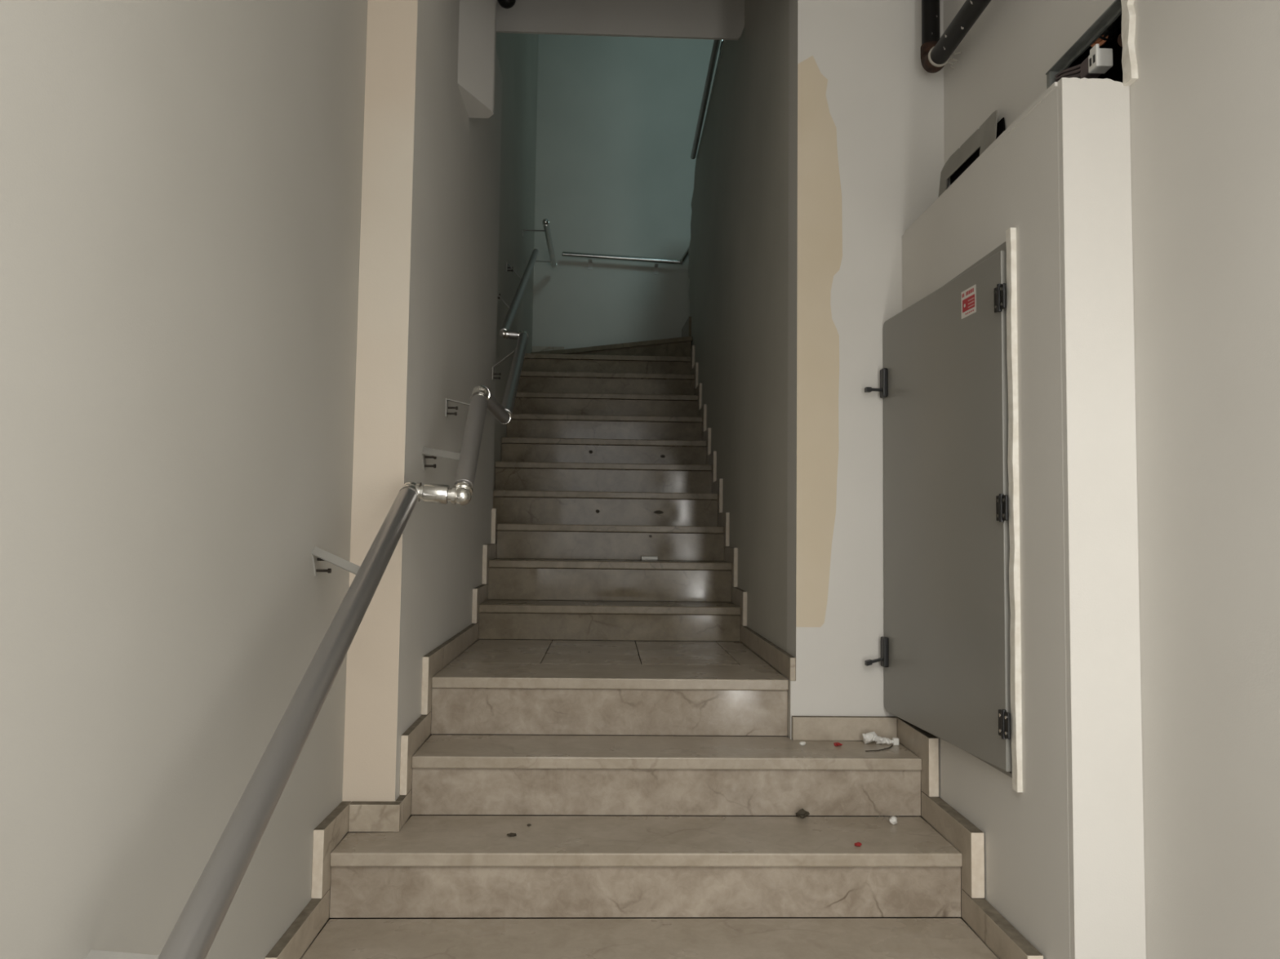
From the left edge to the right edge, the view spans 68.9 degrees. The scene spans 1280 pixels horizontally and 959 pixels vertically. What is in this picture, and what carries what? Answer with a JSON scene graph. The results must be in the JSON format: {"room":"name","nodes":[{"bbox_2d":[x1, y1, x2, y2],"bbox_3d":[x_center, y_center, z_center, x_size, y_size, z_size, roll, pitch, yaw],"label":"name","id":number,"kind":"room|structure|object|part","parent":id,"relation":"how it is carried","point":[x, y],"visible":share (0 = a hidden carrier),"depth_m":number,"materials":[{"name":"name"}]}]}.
{"room":"stairwell","nodes":[
{"label":"stairwell","id":0,"kind":"room"},
{"bbox_2d":[0,0,368,958],"bbox_3d":[-0.806,-0.869,-0.294,0.265,4.215,5.790,1,-3,-2],"label":"wall","id":1,"kind":"structure","parent":0,"point":[180,180],"depth_m":1.47,"materials":[{"name":"grey paint"}]},
{"bbox_2d":[85,248,538,958],"bbox_3d":[-0.626,-0.380,3.561,0.361,2.752,5.587,1,-3,0],"label":"handrail","id":2,"kind":"object","parent":1,"relation":"attached to","point":[197,926],"visible":1,"depth_m":1.68,"materials":[{"name":"grey metal"}]},
{"bbox_2d":[264,346,564,958],"bbox_3d":[-0.702,0.079,4.737,0.263,2.636,5.468,1,-3,-1],"label":"baseboard","id":3,"kind":"structure","parent":1,"relation":"attached to","point":[348,816],"depth_m":2.47,"materials":[{"name":"beige stone"}]},
{"bbox_2d":[341,0,502,840],"bbox_3d":[-0.881,-0.308,3.579,0.405,3.565,2.010,1,-3,-2],"label":"wall","id":4,"kind":"structure","parent":0,"point":[428,286],"depth_m":2.68,"materials":[{"name":"white paint"}]},
{"bbox_2d":[457,0,496,118],"bbox_3d":[-0.599,-2.076,3.521,0.101,1.334,0.280,1,-3,-2],"label":"beam","id":5,"kind":"structure","parent":4,"relation":"attached to","point":[477,18],"depth_m":3.48,"materials":[{"name":"white paint"}]},
{"bbox_2d":[493,32,538,489],"bbox_3d":[-0.985,-1.776,6.226,0.340,6.815,3.100,1,-3,-2],"label":"wall","id":6,"kind":"structure","parent":0,"point":[517,53],"depth_m":6.03,"materials":[{"name":"paint"}]},
{"bbox_2d":[532,34,720,349],"bbox_3d":[0.661,-1.663,7.732,3.060,6.815,0.200,1,-3,-2],"label":"wall","id":7,"kind":"structure","parent":0,"point":[617,117],"depth_m":7.65,"materials":[{"name":"paint"}]},
{"bbox_2d":[522,218,688,274],"bbox_3d":[-0.352,-1.792,7.207,1.512,0.268,0.825,4,-4,-39],"label":"handrail","id":8,"kind":"object","parent":7,"relation":"attached to","point":[545,222],"visible":0.96,"depth_m":7.49,"materials":[{"name":"silver metal"}]},
{"bbox_2d":[688,0,789,674],"bbox_3d":[0.517,-0.594,5.156,0.177,4.065,4.000,1,-3,-2],"label":"wall","id":9,"kind":"structure","parent":0,"point":[738,251],"depth_m":3.99,"materials":[{"name":"paint"}]},
{"bbox_2d":[690,40,724,159],"bbox_3d":[0.442,-2.392,5.588,0.094,0.131,2.052,1,-3,-2],"label":"handrail","id":10,"kind":"object","parent":9,"relation":"on","point":[716,42],"visible":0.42,"depth_m":5.68,"materials":[{"name":"grey metal"}]},
{"bbox_2d":[689,345,1043,958],"bbox_3d":[0.502,0.157,4.342,0.358,2.464,4.629,1,-4,-6],"label":"baseboard","id":11,"kind":"structure","parent":9,"relation":"attached to","point":[1006,942],"depth_m":2.67,"materials":[{"name":"beige stone"}]},
{"bbox_2d":[781,0,944,746],"bbox_3d":[0.913,-0.640,3.092,0.854,4.215,0.151,1,-3,-2],"label":"wall","id":12,"kind":"structure","parent":0,"point":[866,135],"depth_m":3.01,"materials":[{"name":"white paint"}]},
{"bbox_2d":[942,0,1279,958],"bbox_3d":[1.276,-0.826,-0.041,0.355,4.215,6.150,1,-3,-2],"label":"wall","id":13,"kind":"structure","parent":0,"point":[1202,77],"depth_m":1.74,"materials":[{"name":"white paint"}]},
{"bbox_2d":[864,227,1022,792],"bbox_3d":[0.851,0.083,2.563,0.262,1.307,0.808,1,-3,-2],"label":"access panel","id":14,"kind":"object","parent":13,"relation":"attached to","point":[950,658],"visible":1,"depth_m":2.44,"materials":[{"name":"grey metal"}]},
{"bbox_3d":[0.908,0.083,2.573,0.119,1.270,0.770,1,-3,-2],"label":"frame","id":15,"kind":"part","parent":14,"relation":"part of","materials":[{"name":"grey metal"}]},
{"bbox_2d":[920,0,991,73],"bbox_3d":[1.009,-1.547,1.274,0.097,0.390,3.506,1,-3,-2],"label":"pipe","id":16,"kind":"object","parent":13,"relation":"attached to","point":[936,51],"visible":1,"depth_m":2.88,"materials":[{"name":"black metal"}]},
{"bbox_2d":[902,77,1146,958],"bbox_3d":[0.933,0.297,2.442,0.162,2.266,1.034,1,-3,-2],"label":"wall","id":17,"kind":"structure","parent":13,"relation":"attached to","point":[1064,854],"depth_m":1.98,"materials":[{"name":"white paint"}]},
{"bbox_2d":[937,110,1005,197],"bbox_3d":[0.981,-0.923,2.850,0.043,0.220,0.583,1,-3,-2],"label":"cover plate","id":18,"kind":"object","parent":17,"relation":"on","point":[989,131],"visible":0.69,"depth_m":2.79,"materials":[{"name":"black"}]},
{"bbox_2d":[1045,0,1121,89],"bbox_3d":[1.045,-0.958,2.184,0.032,0.154,0.337,1,-3,-2],"label":"channel","id":19,"kind":"object","parent":13,"relation":"attached to","point":[1113,11],"visible":0.74,"depth_m":2.19,"materials":[{"name":"metal"}]},
{"bbox_2d":[1054,44,1112,81],"bbox_3d":[1.052,-0.932,2.228,0.060,0.159,0.238,0,-4,6],"label":"cable bundle","id":20,"kind":"object","parent":13,"relation":"attached to","point":[1100,60],"visible":0.6,"depth_m":2.14,"materials":[{"name":"grey plastic"}]},
{"bbox_2d":[1090,13,1121,47],"bbox_3d":[1.120,-1.121,2.127,0.061,0.201,0.210,2,-4,-24],"label":"conduit","id":21,"kind":"object","parent":13,"relation":"attached to","point":[1107,36],"visible":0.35,"depth_m":2.17,"materials":[{"name":"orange plastic"}]},
{"bbox_2d":[1117,32,1122,47],"bbox_3d":[1.111,-0.988,2.064,0.112,0.067,0.030,1,-4,-7],"label":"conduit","id":22,"kind":"object","parent":13,"relation":"attached to","point":[1119,38],"visible":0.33,"depth_m":2.06,"materials":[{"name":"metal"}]},
{"bbox_3d":[0.143,1.160,-0.623,2.600,0.150,5.310,1,-3,-2],"label":"floor","id":23,"kind":"structure","parent":0,"visible":0},
{"bbox_2d":[301,316,998,958],"bbox_3d":[-0.048,0.092,4.783,1.585,2.835,5.400,1,-3,-2],"label":"staircase","id":24,"kind":"structure","parent":23,"relation":"on","point":[611,703],"depth_m":2.67,"materials":[{"name":"beige stone"}]},
{"bbox_2d":[506,832,516,836],"bbox_3d":[-0.337,0.935,2.456,0.025,0.006,0.020,0,-4,18],"label":"scrap","id":25,"kind":"object","parent":24,"relation":"on","point":[511,833],"visible":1,"depth_m":2.45,"materials":[{"name":"brown"}]},
{"bbox_2d":[641,555,657,560],"bbox_3d":[0.046,0.384,4.546,0.077,0.021,0.022,1,-4,-6],"label":"paper roll","id":26,"kind":"object","parent":24,"relation":"on","point":[643,557],"visible":1,"depth_m":4.54,"materials":[{"name":"white paper"}]},
{"bbox_2d":[799,742,805,746],"bbox_3d":[0.492,0.799,2.824,0.021,0.012,0.018,1,-3,-2],"label":"scrap","id":27,"kind":"object","parent":24,"relation":"on","point":[802,744],"visible":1,"depth_m":2.82,"materials":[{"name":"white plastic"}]},
{"bbox_2d":[795,808,809,818],"bbox_3d":[0.461,0.946,2.642,0.039,0.028,0.021,1,-3,-2],"label":"scrap","id":28,"kind":"object","parent":24,"relation":"on","point":[802,813],"visible":1,"depth_m":2.64,"materials":[{"name":"brown"}]},
{"bbox_2d":[833,742,843,746],"bbox_3d":[0.599,0.800,2.820,0.028,0.012,0.019,1,-3,-2],"label":"scrap","id":29,"kind":"object","parent":24,"relation":"on","point":[837,744],"visible":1,"depth_m":2.81,"materials":[{"name":"red"}]},
{"bbox_2d":[854,842,862,846],"bbox_3d":[0.563,0.942,2.410,0.019,0.009,0.020,1,-3,-2],"label":"scrap","id":30,"kind":"object","parent":24,"relation":"on","point":[857,844],"visible":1,"depth_m":2.40,"materials":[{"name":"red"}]},
{"bbox_2d":[862,731,891,744],"bbox_3d":[0.727,0.791,2.859,0.090,0.038,0.045,1,-3,-2],"label":"plastic wrapper","id":31,"kind":"object","parent":24,"relation":"on","point":[869,737],"visible":1,"depth_m":2.85,"materials":[{"name":"white plastic"}]},
{"bbox_2d":[865,745,893,751],"bbox_3d":[0.720,0.803,2.784,0.129,0.003,0.020,3,-4,-38],"label":"thread","id":32,"kind":"object","parent":24,"relation":"on","point":[891,745],"visible":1,"depth_m":2.76,"materials":[{"name":"brown"}]},
{"bbox_2d":[875,811,902,824],"bbox_3d":[0.696,0.945,2.606,0.072,0.031,0.039,1,-3,-2],"label":"fluff","id":33,"kind":"object","parent":24,"relation":"on","point":[893,820],"visible":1,"depth_m":2.60,"materials":[{"name":"white fabric"}]},
{"bbox_2d":[890,737,898,745],"bbox_3d":[0.776,0.799,2.845,0.024,0.022,0.016,1,-3,-2],"label":"plug","id":34,"kind":"object","parent":24,"relation":"on","point":[895,741],"visible":1,"depth_m":2.84,"materials":[{"name":"white plastic"}]},
{"bbox_3d":[0.254,-2.427,0.623,2.400,1.265,7.355,1,-3,-2],"label":"ceiling","id":35,"kind":"structure","parent":0,"visible":0},
{"bbox_2d":[497,0,515,8],"bbox_3d":[-0.568,-2.363,4.021,0.080,0.680,0.080,1,-3,-2],"label":"pipe","id":36,"kind":"object","parent":35,"relation":"hanging from","point":[506,4],"visible":1,"depth_m":3.99,"materials":[{"name":"black plastic"}]},
{"bbox_3d":[0.623,-5.284,5.569,3.400,0.150,4.950,1,-3,-2],"label":"ceiling","id":37,"kind":"structure","parent":0,"visible":0},
{"bbox_2d":[495,0,744,39],"bbox_3d":[-0.092,-3.655,4.469,1.183,3.254,0.194,1,-3,-2],"label":"beam","id":38,"kind":"structure","parent":37,"relation":"attached to","point":[714,20],"depth_m":4.28,"materials":[{"name":"white paint"}]}
]}

